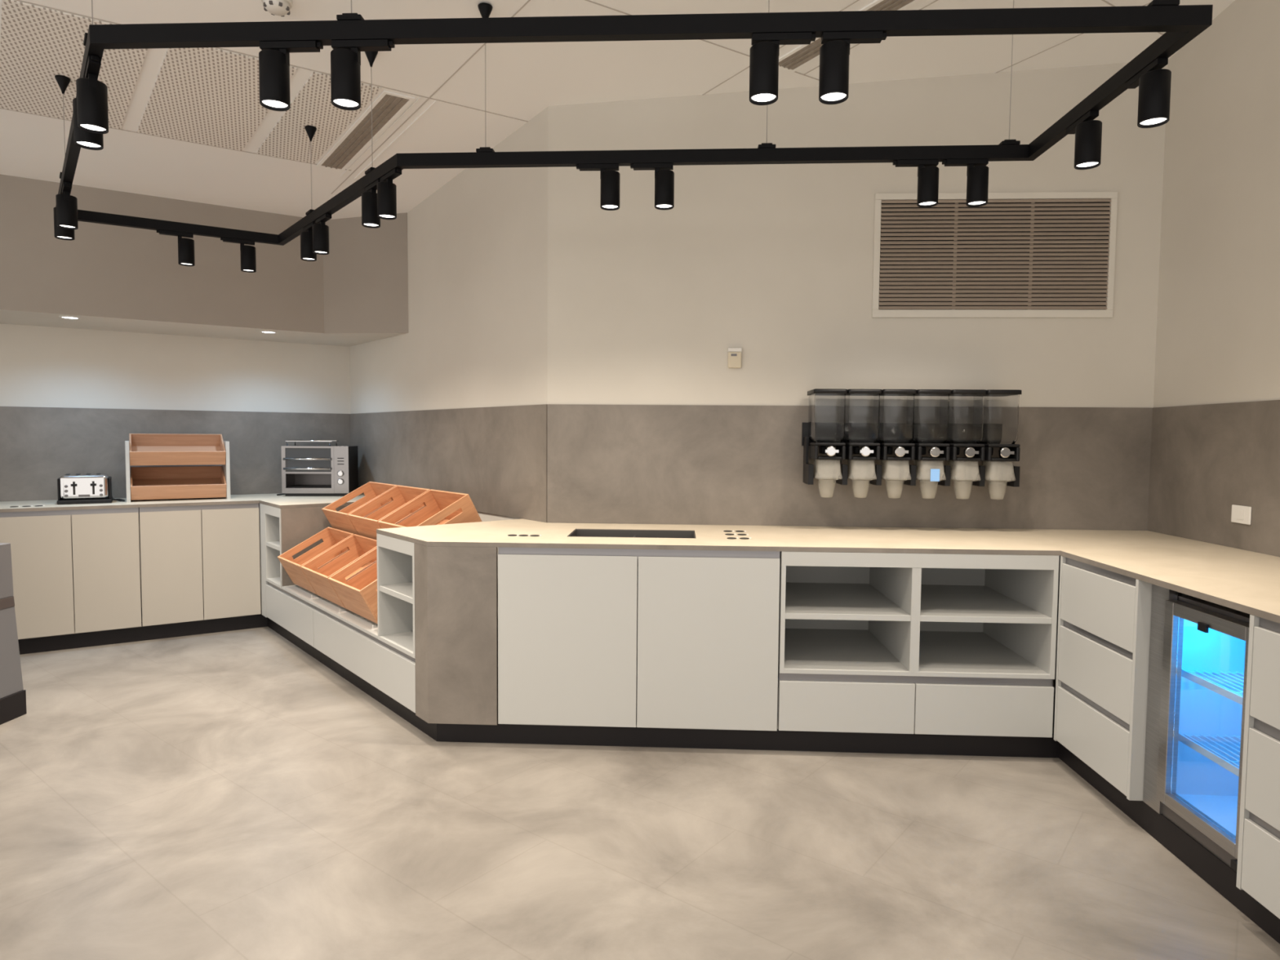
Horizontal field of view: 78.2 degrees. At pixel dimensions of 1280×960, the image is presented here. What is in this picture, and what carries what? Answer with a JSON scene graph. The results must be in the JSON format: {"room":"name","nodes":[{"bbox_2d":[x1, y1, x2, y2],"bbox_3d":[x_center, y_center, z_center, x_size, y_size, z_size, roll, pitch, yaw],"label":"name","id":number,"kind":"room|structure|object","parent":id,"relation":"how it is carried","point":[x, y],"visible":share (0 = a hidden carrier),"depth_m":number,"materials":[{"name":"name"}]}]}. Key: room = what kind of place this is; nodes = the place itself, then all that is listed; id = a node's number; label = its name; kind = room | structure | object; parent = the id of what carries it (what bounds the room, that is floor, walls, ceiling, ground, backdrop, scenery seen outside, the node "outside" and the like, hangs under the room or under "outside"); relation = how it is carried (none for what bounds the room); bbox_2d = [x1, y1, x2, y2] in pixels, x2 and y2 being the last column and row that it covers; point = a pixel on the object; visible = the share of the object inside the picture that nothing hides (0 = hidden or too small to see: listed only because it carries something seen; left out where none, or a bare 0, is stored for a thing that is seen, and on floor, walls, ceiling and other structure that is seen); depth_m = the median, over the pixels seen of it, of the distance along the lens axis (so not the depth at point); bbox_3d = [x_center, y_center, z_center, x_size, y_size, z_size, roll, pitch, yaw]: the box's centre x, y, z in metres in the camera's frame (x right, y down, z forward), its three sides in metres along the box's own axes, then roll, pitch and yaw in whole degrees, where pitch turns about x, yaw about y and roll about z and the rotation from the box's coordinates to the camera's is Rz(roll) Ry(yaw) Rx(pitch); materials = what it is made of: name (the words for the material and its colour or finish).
{"room":"eatery","nodes":[
{"label":"eatery","id":0,"kind":"room"},
{"bbox_2d":[0,323,350,622],"bbox_3d":[-4.479,-0.343,5.078,5.000,2.778,0.120,-2,4,-33],"label":"wall","id":1,"kind":"structure","parent":0,"point":[41,366],"depth_m":5.67,"materials":[{"name":"paint"}]},
{"bbox_2d":[0,406,350,501],"bbox_3d":[-4.448,-0.165,5.033,4.994,0.627,0.008,-2,4,-33],"label":"backsplash","id":2,"kind":"structure","parent":1,"relation":"attached to","point":[39,446],"depth_m":5.53,"materials":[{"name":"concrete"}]},
{"bbox_2d":[0,174,408,346],"bbox_3d":[-4.376,-1.405,4.554,5.711,0.822,1.120,-1,4,-29],"label":"bulkhead","id":3,"kind":"structure","parent":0,"point":[111,277],"depth_m":5.10,"materials":[{"name":"beige paint"}]},
{"bbox_2d":[58,315,80,319],"bbox_3d":[-3.505,-0.999,4.841,0.110,0.006,0.110,1,3,3],"label":"recessed light","id":4,"kind":"object","parent":3,"relation":"in","point":[63,317],"visible":1,"depth_m":4.82,"materials":[{"name":"white plastic"}]},
{"bbox_2d":[259,330,277,333],"bbox_3d":[-2.575,-1.026,5.458,0.110,0.006,0.110,1,3,3],"label":"recessed light","id":5,"kind":"object","parent":3,"relation":"in","point":[264,331],"visible":1,"depth_m":5.44,"materials":[{"name":"white plastic"}]},
{"bbox_2d":[349,106,547,550],"bbox_3d":[-1.402,-0.475,5.340,0.120,3.062,2.996,-2,4,-40],"label":"wall","id":6,"kind":"structure","parent":0,"point":[477,336],"depth_m":4.73,"materials":[{"name":"paint"}]},
{"bbox_2d":[350,404,546,522],"bbox_3d":[-1.418,-0.154,5.274,0.008,0.627,2.886,-2,4,-40],"label":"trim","id":7,"kind":"structure","parent":6,"relation":"attached to","point":[496,456],"depth_m":4.83,"materials":[{"name":"concrete"}]},
{"bbox_2d":[0,0,1235,219],"bbox_3d":[-2.338,-1.927,3.017,11.000,1.501,9.200,1,3,3],"label":"ceiling","id":8,"kind":"structure","parent":0,"point":[523,79],"depth_m":3.82,"materials":[{"name":"paint"}]},
{"bbox_2d":[0,0,147,129],"bbox_3d":[-2.576,-1.838,3.557,0.490,0.107,1.069,-2,4,-40],"label":"ceiling panel","id":9,"kind":"object","parent":8,"relation":"attached to","point":[38,44],"visible":0.8,"depth_m":3.48,"materials":[{"name":"metal"}]},
{"bbox_2d":[137,47,297,151],"bbox_3d":[-2.101,-1.854,3.862,0.490,0.107,1.069,-2,4,-40],"label":"ceiling panel","id":10,"kind":"object","parent":8,"relation":"attached to","point":[204,95],"visible":0.86,"depth_m":3.83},
{"bbox_2d":[261,0,292,17],"bbox_3d":[-1.443,-1.885,3.126,0.116,0.045,0.116,1,3,3],"label":"smoke detector","id":11,"kind":"object","parent":8,"relation":"attached to","point":[276,7],"visible":1,"depth_m":3.11,"materials":[{"name":"white plastic"}]},
{"bbox_2d":[256,71,381,164],"bbox_3d":[-1.705,-1.867,4.117,0.305,0.106,1.046,-2,4,-40],"label":"ceiling panel","id":12,"kind":"object","parent":8,"relation":"attached to","point":[289,139],"visible":0.93,"depth_m":4.11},
{"bbox_2d":[316,89,414,171],"bbox_3d":[-1.509,-1.871,4.267,0.151,0.109,1.032,-2,4,-40],"label":"ceiling vent","id":13,"kind":"object","parent":8,"relation":"in","point":[388,105],"visible":1,"depth_m":4.21,"materials":[{"name":"metal"}]},
{"bbox_2d":[340,96,436,179],"bbox_3d":[-1.421,-1.875,4.371,0.087,0.117,1.139,-2,4,-40],"label":"ceiling strip","id":14,"kind":"object","parent":8,"relation":"attached to","point":[420,97],"visible":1,"depth_m":4.31,"materials":[{"name":"paint"}]},
{"bbox_2d":[54,0,1213,245],"bbox_3d":[-0.788,-1.713,3.004,5.000,0.850,2.022,2,3,22],"label":"track","id":15,"kind":"object","parent":8,"relation":"hanging from","point":[1181,24],"visible":0.99,"depth_m":2.23,"materials":[{"name":"black metal"}]},
{"bbox_2d":[53,207,75,240],"bbox_3d":[-2.764,-1.258,3.781,0.080,0.174,0.180,-2,4,-38],"label":"track spotlight","id":16,"kind":"object","parent":15,"relation":"hanging from","point":[60,233],"visible":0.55,"depth_m":3.79,"materials":[{"name":"black metal"}]},
{"bbox_2d":[55,181,78,229],"bbox_3d":[-2.601,-1.245,3.576,0.080,0.174,0.180,-2,4,-38],"label":"track spotlight","id":17,"kind":"object","parent":15,"relation":"hanging from","point":[66,203],"visible":1,"depth_m":3.58,"materials":[{"name":"black metal"}]},
{"bbox_2d":[72,76,103,150],"bbox_3d":[-1.781,-1.183,2.545,0.080,0.174,0.180,-2,4,-38],"label":"track spotlight","id":18,"kind":"object","parent":15,"relation":"hanging from","point":[82,139],"visible":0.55,"depth_m":2.56,"materials":[{"name":"black metal"}]},
{"bbox_2d":[75,54,108,133],"bbox_3d":[-1.667,-1.174,2.402,0.080,0.174,0.180,-2,4,-38],"label":"track spotlight","id":19,"kind":"object","parent":15,"relation":"hanging from","point":[92,114],"visible":1,"depth_m":2.41,"materials":[{"name":"black metal"}]},
{"bbox_2d":[156,229,195,266],"bbox_3d":[-2.578,-1.289,4.372,0.180,0.174,0.080,-1,4,-31],"label":"track spotlight","id":20,"kind":"object","parent":15,"relation":"hanging from","point":[185,246],"visible":1,"depth_m":4.37,"materials":[{"name":"black metal"}]},
{"bbox_2d":[220,237,256,272],"bbox_3d":[-2.310,-1.295,4.530,0.180,0.174,0.080,-1,4,-31],"label":"track spotlight","id":21,"kind":"object","parent":15,"relation":"hanging from","point":[248,261],"visible":1,"depth_m":4.52,"materials":[{"name":"black metal"}]},
{"bbox_2d":[258,40,323,111],"bbox_3d":[-0.997,-1.161,2.253,0.180,0.174,0.080,1,3,3],"label":"track spotlight","id":22,"kind":"object","parent":15,"relation":"hanging from","point":[274,55],"visible":1,"depth_m":2.23,"materials":[{"name":"black metal"}]},
{"bbox_2d":[300,222,316,261],"bbox_3d":[-1.756,-1.273,4.206,0.080,0.174,0.180,-2,4,-39],"label":"track spotlight","id":23,"kind":"object","parent":15,"relation":"hanging from","point":[307,254],"visible":0.84,"depth_m":4.21,"materials":[{"name":"black metal"}]},
{"bbox_2d":[312,213,331,254],"bbox_3d":[-1.626,-1.264,4.048,0.080,0.174,0.180,-2,4,-39],"label":"track spotlight","id":24,"kind":"object","parent":15,"relation":"hanging from","point":[320,230],"visible":1,"depth_m":4.05,"materials":[{"name":"black metal"}]},
{"bbox_2d":[330,39,395,110],"bbox_3d":[-0.790,-1.159,2.243,0.180,0.174,0.080,1,3,3],"label":"track spotlight","id":25,"kind":"object","parent":15,"relation":"hanging from","point":[345,55],"visible":1,"depth_m":2.22,"materials":[{"name":"black metal"}]},
{"bbox_2d":[361,178,380,228],"bbox_3d":[-1.181,-1.231,3.509,0.080,0.174,0.180,-2,4,-39],"label":"track spotlight","id":26,"kind":"object","parent":15,"relation":"hanging from","point":[370,219],"visible":0.89,"depth_m":3.51,"materials":[{"name":"black metal"}]},
{"bbox_2d":[377,168,401,219],"bbox_3d":[-1.063,-1.222,3.367,0.080,0.174,0.180,-2,4,-39],"label":"track spotlight","id":27,"kind":"object","parent":15,"relation":"hanging from","point":[386,188],"visible":1,"depth_m":3.37,"materials":[{"name":"black metal"}]},
{"bbox_2d":[576,163,619,210],"bbox_3d":[-0.172,-1.208,3.240,0.180,0.174,0.080,1,3,3],"label":"track spotlight","id":28,"kind":"object","parent":15,"relation":"hanging from","point":[609,176],"visible":1,"depth_m":3.21,"materials":[{"name":"black metal"}]},
{"bbox_2d":[630,163,674,209],"bbox_3d":[0.050,-1.206,3.227,0.180,0.174,0.080,1,3,3],"label":"track spotlight","id":29,"kind":"object","parent":15,"relation":"hanging from","point":[664,176],"visible":1,"depth_m":3.20,"materials":[{"name":"black metal"}]},
{"bbox_2d":[749,31,816,105],"bbox_3d":[0.395,-1.146,2.187,0.180,0.174,0.080,1,3,3],"label":"track spotlight","id":30,"kind":"object","parent":15,"relation":"hanging from","point":[764,54],"visible":1,"depth_m":2.17,"materials":[{"name":"black metal"}]},
{"bbox_2d":[818,31,887,104],"bbox_3d":[0.588,-1.144,2.177,0.180,0.174,0.080,1,3,3],"label":"track spotlight","id":31,"kind":"object","parent":15,"relation":"hanging from","point":[834,52],"visible":1,"depth_m":2.16,"materials":[{"name":"black metal"}]},
{"bbox_2d":[893,159,938,207],"bbox_3d":[1.107,-1.194,3.163,0.180,0.174,0.080,1,3,3],"label":"track spotlight","id":32,"kind":"object","parent":15,"relation":"hanging from","point":[927,170],"visible":1,"depth_m":3.14,"materials":[{"name":"black metal"}]},
{"bbox_2d":[942,159,988,207],"bbox_3d":[1.301,-1.192,3.151,0.180,0.174,0.080,1,3,3],"label":"track spotlight","id":33,"kind":"object","parent":15,"relation":"hanging from","point":[977,171],"visible":1,"depth_m":3.13,"materials":[{"name":"black metal"}]},
{"bbox_2d":[1066,110,1102,169],"bbox_3d":[1.539,-1.168,2.750,0.080,0.174,0.180,1,3,2],"label":"track spotlight","id":34,"kind":"object","parent":15,"relation":"hanging from","point":[1087,131],"visible":1,"depth_m":2.67,"materials":[{"name":"black metal"}]},
{"bbox_2d":[1124,57,1171,128],"bbox_3d":[1.525,-1.148,2.380,0.080,0.174,0.180,1,3,2],"label":"track spotlight","id":35,"kind":"object","parent":15,"relation":"hanging from","point":[1153,82],"visible":1,"depth_m":2.30,"materials":[{"name":"black metal"}]},
{"bbox_2d":[778,0,919,72],"bbox_3d":[0.959,-2.013,3.476,0.148,0.093,0.876,-2,4,-40],"label":"ceiling vent","id":36,"kind":"object","parent":8,"relation":"in","point":[802,55],"visible":0.47,"depth_m":3.65,"materials":[{"name":"metal"}]},
{"bbox_2d":[0,609,1279,959],"bbox_3d":[-2.239,1.167,3.681,11.200,0.050,9.000,1,3,3],"label":"floor","id":37,"kind":"structure","parent":0,"point":[226,795],"depth_m":2.64,"materials":[{"name":"concrete"}]},
{"bbox_2d":[0,542,26,724],"bbox_3d":[-3.386,0.741,3.252,0.800,0.830,1.100,1,3,3],"label":"base cabinet","id":38,"kind":"object","parent":37,"relation":"on","point":[12,693],"depth_m":3.73,"materials":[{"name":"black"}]},
{"bbox_2d":[0,507,142,639],"bbox_3d":[-3.696,0.560,5.158,0.706,0.779,0.620,-2,4,-33],"label":"base cabinet","id":39,"kind":"object","parent":37,"relation":"on","point":[76,571],"visible":0.84,"depth_m":4.90,"materials":[{"name":"beige"}]},
{"bbox_2d":[0,493,364,512],"bbox_3d":[-3.211,0.162,5.172,3.028,0.020,1.126,-2,4,-33],"label":"countertop","id":40,"kind":"structure","parent":39,"relation":"on","point":[282,501],"depth_m":5.25,"materials":[{"name":"laminate"}]},
{"bbox_2d":[9,505,44,506],"bbox_3d":[-3.785,0.161,4.863,0.171,0.004,0.042,-2,4,-33],"label":"outlet","id":41,"kind":"object","parent":40,"relation":"on","point":[27,505],"visible":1,"depth_m":4.85,"materials":[{"name":"black"}]},
{"bbox_2d":[57,473,124,504],"bbox_3d":[-3.615,0.053,5.193,0.362,0.184,0.273,-2,4,-33],"label":"toaster","id":42,"kind":"object","parent":40,"relation":"on","point":[74,488],"visible":1,"depth_m":5.08,"materials":[{"name":"silver metal"}]},
{"bbox_2d":[124,440,230,502],"bbox_3d":[-3.219,-0.069,5.488,0.612,0.405,0.300,-2,4,-33],"label":"tray stand","id":43,"kind":"object","parent":40,"relation":"on","point":[226,468],"visible":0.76,"depth_m":5.51,"materials":[{"name":"grey"}]},
{"bbox_2d":[128,433,226,465],"bbox_3d":[-3.215,-0.214,5.476,0.564,0.213,0.315,-2,4,-33],"label":"wooden tray","id":44,"kind":"object","parent":43,"relation":"in","point":[145,449],"visible":1,"depth_m":5.47,"materials":[{"name":"brown wood"}]},
{"bbox_2d":[129,466,226,500],"bbox_3d":[-3.216,0.015,5.489,0.564,0.213,0.315,-2,4,-33],"label":"wooden tray","id":45,"kind":"object","parent":43,"relation":"in","point":[159,482],"visible":1,"depth_m":5.50,"materials":[{"name":"brown wood"}]},
{"bbox_2d":[276,440,358,496],"bbox_3d":[-2.446,-0.093,5.938,0.546,0.417,0.305,0,3,-6],"label":"countertop oven","id":46,"kind":"object","parent":40,"relation":"on","point":[329,470],"visible":0.97,"depth_m":5.84,"materials":[{"name":"silver metal"}]},
{"bbox_2d":[17,613,267,654],"bbox_3d":[-3.538,1.011,4.987,2.150,0.099,0.016,-2,4,-33],"label":"toe kick","id":47,"kind":"structure","parent":37,"relation":"on","point":[50,643],"depth_m":5.14,"materials":[{"name":"black"}]},
{"bbox_2d":[138,503,261,626],"bbox_3d":[-3.102,0.543,5.540,0.700,0.779,0.620,-2,4,-33],"label":"base cabinet","id":48,"kind":"object","parent":37,"relation":"on","point":[198,562],"visible":0.94,"depth_m":5.27,"materials":[{"name":"beige"}]},
{"bbox_2d":[259,503,267,617],"bbox_3d":[-2.595,0.553,5.436,0.018,0.779,0.112,-2,4,-40],"label":"filler panel","id":49,"kind":"object","parent":37,"relation":"on","point":[264,582],"visible":0.71,"depth_m":5.43,"materials":[{"name":"grey"}]},
{"bbox_2d":[266,582,315,646],"bbox_3d":[-2.014,0.833,5.206,0.600,0.255,1.004,-2,4,-40],"label":"base cabinet","id":50,"kind":"object","parent":37,"relation":"on","point":[292,613],"visible":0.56,"depth_m":4.97,"materials":[{"name":"grey"}]},
{"bbox_2d":[264,504,322,588],"bbox_3d":[-2.213,0.428,5.428,0.600,0.522,0.371,-2,4,-40],"label":"shelf unit","id":51,"kind":"object","parent":50,"relation":"on","point":[273,537],"visible":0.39,"depth_m":5.38,"materials":[{"name":"grey"}]},
{"bbox_2d":[280,505,347,586],"bbox_3d":[-2.012,0.433,5.345,0.796,0.521,0.010,-2,4,-40],"label":"panel","id":52,"kind":"object","parent":50,"relation":"on","point":[298,525],"visible":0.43,"depth_m":5.15,"materials":[{"name":"laminate"}]},
{"bbox_2d":[267,617,436,741],"bbox_3d":[-1.760,1.050,4.534,0.016,0.099,2.695,-2,4,-40],"label":"toe kick","id":53,"kind":"structure","parent":37,"relation":"on","point":[429,729],"depth_m":4.20,"materials":[{"name":"black"}]},
{"bbox_2d":[313,607,415,713],"bbox_3d":[-1.304,0.892,4.218,0.420,0.255,1.417,-2,4,-40],"label":"base cabinet","id":54,"kind":"object","parent":37,"relation":"on","point":[390,670],"visible":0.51,"depth_m":3.98,"materials":[{"name":"grey"}]},
{"bbox_2d":[281,584,377,639],"bbox_3d":[-1.497,0.724,4.738,0.800,0.017,1.605,-2,4,-40],"label":"shelf","id":55,"kind":"object","parent":54,"relation":"on","point":[354,620],"visible":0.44,"depth_m":4.44,"materials":[{"name":"grey"}]},
{"bbox_2d":[311,595,377,630],"bbox_3d":[-1.677,0.632,4.616,0.328,0.175,1.446,-2,4,-40],"label":"rack","id":56,"kind":"object","parent":55,"relation":"on","point":[312,597],"visible":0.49,"depth_m":4.34,"materials":[{"name":"white plastic"}]},
{"bbox_2d":[277,526,354,594],"bbox_3d":[-2.003,0.500,4.975,0.419,0.352,0.466,-2,4,-40],"label":"crate","id":57,"kind":"object","parent":56,"relation":"on","point":[331,536],"visible":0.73,"depth_m":5.09,"materials":[{"name":"brown wood"}]},
{"bbox_2d":[300,533,377,608],"bbox_3d":[-1.696,0.522,4.608,0.419,0.352,0.466,-2,4,-40],"label":"crate","id":58,"kind":"object","parent":56,"relation":"on","point":[358,546],"visible":0.63,"depth_m":4.72,"materials":[{"name":"brown wood"}]},
{"bbox_2d":[328,547,377,624],"bbox_3d":[-1.389,0.545,4.241,0.419,0.352,0.466,-2,4,-40],"label":"crate","id":59,"kind":"object","parent":56,"relation":"on","point":[357,594],"visible":0.4,"depth_m":4.24,"materials":[{"name":"brown wood"}]},
{"bbox_3d":[-1.445,0.477,4.816,0.267,0.467,1.424,-2,4,-40],"label":"rack","id":60,"kind":"object","parent":55,"relation":"on","visible":0},
{"bbox_2d":[321,481,397,534],"bbox_3d":[-1.786,0.200,5.138,0.419,0.352,0.466,-2,4,-40],"label":"crate","id":61,"kind":"object","parent":60,"relation":"on","point":[340,520],"visible":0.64,"depth_m":5.24,"materials":[{"name":"brown wood"}]},
{"bbox_2d":[347,484,430,539],"bbox_3d":[-1.479,0.223,4.771,0.419,0.352,0.466,-2,4,-40],"label":"crate","id":62,"kind":"object","parent":60,"relation":"on","point":[366,526],"visible":0.58,"depth_m":4.89,"materials":[{"name":"brown wood"}]},
{"bbox_2d":[377,488,481,528],"bbox_3d":[-1.172,0.245,4.405,0.419,0.352,0.466,-2,4,-40],"label":"crate","id":63,"kind":"object","parent":60,"relation":"on","point":[442,507],"visible":0.52,"depth_m":4.50,"materials":[{"name":"brown wood"}]},
{"bbox_2d":[376,533,415,658],"bbox_3d":[-0.986,0.525,3.820,0.420,0.522,0.433,-2,4,-40],"label":"base cabinet","id":64,"kind":"object","parent":54,"relation":"on","point":[395,557],"visible":0.35,"depth_m":3.85,"materials":[{"name":"grey"}]},
{"bbox_2d":[414,542,497,724],"bbox_3d":[-0.822,0.676,3.441,0.403,0.780,0.090,1,3,16],"label":"panel","id":65,"kind":"object","parent":37,"relation":"on","point":[456,588],"visible":0.9,"depth_m":3.42,"materials":[{"name":"concrete"}]},
{"bbox_2d":[497,546,779,730],"bbox_3d":[0.005,0.666,3.739,1.208,0.779,0.720,1,3,3],"label":"base cabinet","id":66,"kind":"object","parent":37,"relation":"on","point":[683,639],"visible":0.96,"depth_m":3.38,"materials":[{"name":"grey"}]},
{"bbox_2d":[376,519,1279,623],"bbox_3d":[0.594,0.328,2.668,3.869,0.020,3.277,1,3,3],"label":"countertop","id":67,"kind":"structure","parent":66,"relation":"on","point":[1246,581],"depth_m":3.41,"materials":[{"name":"laminate"}]},
{"bbox_2d":[507,534,541,536],"bbox_3d":[-0.531,0.254,3.624,0.155,0.004,0.042,1,3,3],"label":"outlet","id":68,"kind":"object","parent":67,"relation":"on","point":[508,535],"visible":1,"depth_m":3.62,"materials":[{"name":"black"}]},
{"bbox_2d":[568,529,695,566],"bbox_3d":[-0.033,0.323,3.754,0.587,0.132,0.306,1,3,3],"label":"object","id":69,"kind":"object","parent":67,"relation":"in","point":[581,533],"visible":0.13,"depth_m":3.90,"materials":[{"name":"grey"}]},
{"bbox_2d":[723,530,751,539],"bbox_3d":[0.457,0.257,3.717,0.109,0.004,0.312,1,3,3],"label":"outlet","id":70,"kind":"object","parent":67,"relation":"on","point":[744,538],"visible":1,"depth_m":3.71,"materials":[{"name":"black"}]},
{"bbox_2d":[436,723,1059,758],"bbox_3d":[0.446,1.127,3.440,2.700,0.099,0.016,1,3,3],"label":"toe kick","id":71,"kind":"structure","parent":37,"relation":"on","point":[782,740],"depth_m":3.43,"materials":[{"name":"black"}]},
{"bbox_2d":[777,670,1053,737],"bbox_3d":[1.185,0.940,3.707,1.146,0.255,0.740,1,3,3],"label":"base cabinet","id":72,"kind":"object","parent":37,"relation":"on","point":[806,702],"visible":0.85,"depth_m":3.34,"materials":[{"name":"grey"}]},
{"bbox_2d":[777,551,1059,679],"bbox_3d":[1.188,0.549,3.686,1.146,0.522,0.740,1,3,3],"label":"open shelf cabinet","id":73,"kind":"object","parent":72,"relation":"on","point":[887,614],"visible":0.71,"depth_m":3.51,"materials":[{"name":"grey"}]},
{"bbox_2d":[1053,555,1152,800],"bbox_3d":[2.081,0.723,2.998,0.700,0.779,0.556,1,3,3],"label":"base cabinet","id":74,"kind":"object","parent":37,"relation":"on","point":[1104,615],"visible":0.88,"depth_m":2.93,"materials":[{"name":"grey"}]},
{"bbox_2d":[1058,742,1279,943],"bbox_3d":[1.745,1.205,2.195,0.016,0.099,2.350,1,3,3],"label":"toe kick","id":75,"kind":"structure","parent":37,"relation":"on","point":[1215,872],"depth_m":2.53,"materials":[{"name":"black"}]},
{"bbox_2d":[1142,584,1250,872],"bbox_3d":[2.014,0.805,2.465,0.580,0.872,0.517,1,3,3],"label":"fridge","id":76,"kind":"object","parent":37,"relation":"on","point":[1198,648],"visible":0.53,"depth_m":2.47,"materials":[{"name":"grey metal"}]},
{"bbox_2d":[1235,614,1279,919],"bbox_3d":[2.027,0.783,1.893,0.700,0.779,0.600,1,3,3],"label":"base cabinet","id":77,"kind":"object","parent":37,"relation":"on","point":[1258,869],"visible":0.97,"depth_m":2.14,"materials":[{"name":"grey"}]},
{"bbox_2d":[547,62,1168,701],"bbox_3d":[1.066,-0.485,4.135,3.104,3.251,0.120,1,3,3],"label":"wall","id":78,"kind":"structure","parent":0,"point":[646,304],"depth_m":4.05,"materials":[{"name":"paint"}]},
{"bbox_2d":[0,0,1163,194],"bbox_3d":[-0.344,-1.962,3.347,6.630,0.469,4.605,-2,4,-33],"label":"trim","id":79,"kind":"structure","parent":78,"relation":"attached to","point":[528,1],"depth_m":3.79,"materials":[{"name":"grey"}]},
{"bbox_2d":[728,347,742,368],"bbox_3d":[0.491,-0.633,4.082,0.072,0.104,0.023,1,3,3],"label":"thermostat","id":80,"kind":"object","parent":78,"relation":"attached to","point":[734,353],"visible":1,"depth_m":4.07,"materials":[{"name":"beige plastic"}]},
{"bbox_2d":[546,404,1152,530],"bbox_3d":[1.056,-0.070,4.093,3.096,0.627,0.008,1,3,3],"label":"backsplash","id":81,"kind":"structure","parent":78,"relation":"attached to","point":[1081,468],"depth_m":4.11,"materials":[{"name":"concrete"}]},
{"bbox_2d":[801,422,1020,486],"bbox_3d":[1.347,-0.132,3.964,1.024,0.310,0.214,1,3,3],"label":"bracket","id":82,"kind":"object","parent":78,"relation":"attached to","point":[808,468],"visible":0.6,"depth_m":3.88,"materials":[{"name":"black plastic"}]},
{"bbox_2d":[807,388,847,497],"bbox_3d":[0.931,-0.182,3.936,0.163,0.534,0.266,1,3,3],"label":"dispenser","id":83,"kind":"object","parent":82,"relation":"attached to","point":[826,409],"visible":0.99,"depth_m":3.84,"materials":[{"name":"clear plastic"}]},
{"bbox_2d":[808,393,845,442],"bbox_3d":[0.933,-0.301,3.942,0.150,0.252,0.200,1,3,3],"label":"canister","id":84,"kind":"object","parent":83,"relation":"on","point":[826,411],"depth_m":3.84,"materials":[{"name":"clear plastic"}]},
{"bbox_2d":[843,388,881,497],"bbox_3d":[1.097,-0.180,3.928,0.163,0.534,0.266,1,3,3],"label":"dispenser","id":85,"kind":"object","parent":82,"relation":"attached to","point":[862,406],"visible":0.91,"depth_m":3.84,"materials":[{"name":"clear plastic"}]},
{"bbox_2d":[843,393,879,443],"bbox_3d":[1.099,-0.299,3.934,0.150,0.252,0.200,1,3,3],"label":"canister","id":86,"kind":"object","parent":85,"relation":"on","point":[862,411],"depth_m":3.84,"materials":[{"name":"clear plastic"}]},
{"bbox_2d":[876,389,916,498],"bbox_3d":[1.263,-0.179,3.920,0.163,0.534,0.266,1,3,3],"label":"dispenser","id":87,"kind":"object","parent":82,"relation":"attached to","point":[896,413],"visible":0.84,"depth_m":3.83,"materials":[{"name":"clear plastic"}]},
{"bbox_2d":[876,393,914,443],"bbox_3d":[1.264,-0.297,3.926,0.150,0.252,0.200,1,3,3],"label":"canister","id":88,"kind":"object","parent":87,"relation":"on","point":[896,413],"depth_m":3.83,"materials":[{"name":"clear plastic"}]},
{"bbox_2d":[911,389,951,498],"bbox_3d":[1.429,-0.177,3.912,0.163,0.534,0.266,1,3,3],"label":"dispenser","id":89,"kind":"object","parent":82,"relation":"attached to","point":[931,424],"visible":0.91,"depth_m":3.82,"materials":[{"name":"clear plastic"}]},
{"bbox_2d":[911,394,949,443],"bbox_3d":[1.430,-0.296,3.918,0.150,0.252,0.200,1,3,3],"label":"canister","id":90,"kind":"object","parent":89,"relation":"on","point":[931,424],"depth_m":3.82,"materials":[{"name":"clear plastic"}]},
{"bbox_2d":[945,389,986,499],"bbox_3d":[1.594,-0.175,3.904,0.163,0.534,0.266,1,3,3],"label":"dispenser","id":91,"kind":"object","parent":82,"relation":"attached to","point":[966,410],"visible":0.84,"depth_m":3.81,"materials":[{"name":"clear plastic"}]},
{"bbox_2d":[945,394,984,444],"bbox_3d":[1.596,-0.294,3.911,0.150,0.252,0.200,1,3,3],"label":"canister","id":92,"kind":"object","parent":91,"relation":"on","point":[966,411],"depth_m":3.81,"materials":[{"name":"clear plastic"}]},
{"bbox_2d":[979,389,1022,499],"bbox_3d":[1.760,-0.174,3.896,0.163,0.534,0.266,1,3,3],"label":"dispenser","id":93,"kind":"object","parent":82,"relation":"attached to","point":[1001,406],"visible":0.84,"depth_m":3.80,"materials":[{"name":"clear plastic"}]},
{"bbox_2d":[979,394,1019,444],"bbox_3d":[1.762,-0.292,3.903,0.150,0.252,0.200,1,3,3],"label":"canister","id":94,"kind":"object","parent":93,"relation":"on","point":[1001,411],"depth_m":3.80,"materials":[{"name":"clear plastic"}]},
{"bbox_2d":[871,191,1117,317],"bbox_3d":[1.793,-1.140,3.993,1.201,0.625,0.019,1,3,3],"label":"air vent","id":95,"kind":"object","parent":78,"relation":"in","point":[1038,254],"visible":1,"depth_m":3.99,"materials":[{"name":"metal"}]},
{"bbox_2d":[1153,0,1279,555],"bbox_3d":[2.539,-0.538,1.182,0.120,3.702,5.861,1,3,3],"label":"wall","id":96,"kind":"structure","parent":0,"point":[1218,337],"depth_m":3.51,"materials":[{"name":"paint"}]},
{"bbox_2d":[1146,400,1279,556],"bbox_3d":[2.513,0.050,2.107,0.008,0.627,3.841,1,3,3],"label":"backsplash","id":97,"kind":"structure","parent":96,"relation":"attached to","point":[1206,460],"depth_m":3.51,"materials":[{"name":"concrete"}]},
{"bbox_2d":[1231,504,1251,524],"bbox_3d":[2.562,0.148,3.356,0.010,0.076,0.112,1,3,3],"label":"wall socket","id":98,"kind":"object","parent":96,"relation":"attached to","point":[1240,514],"visible":1,"depth_m":3.35,"materials":[{"name":"white plastic"}]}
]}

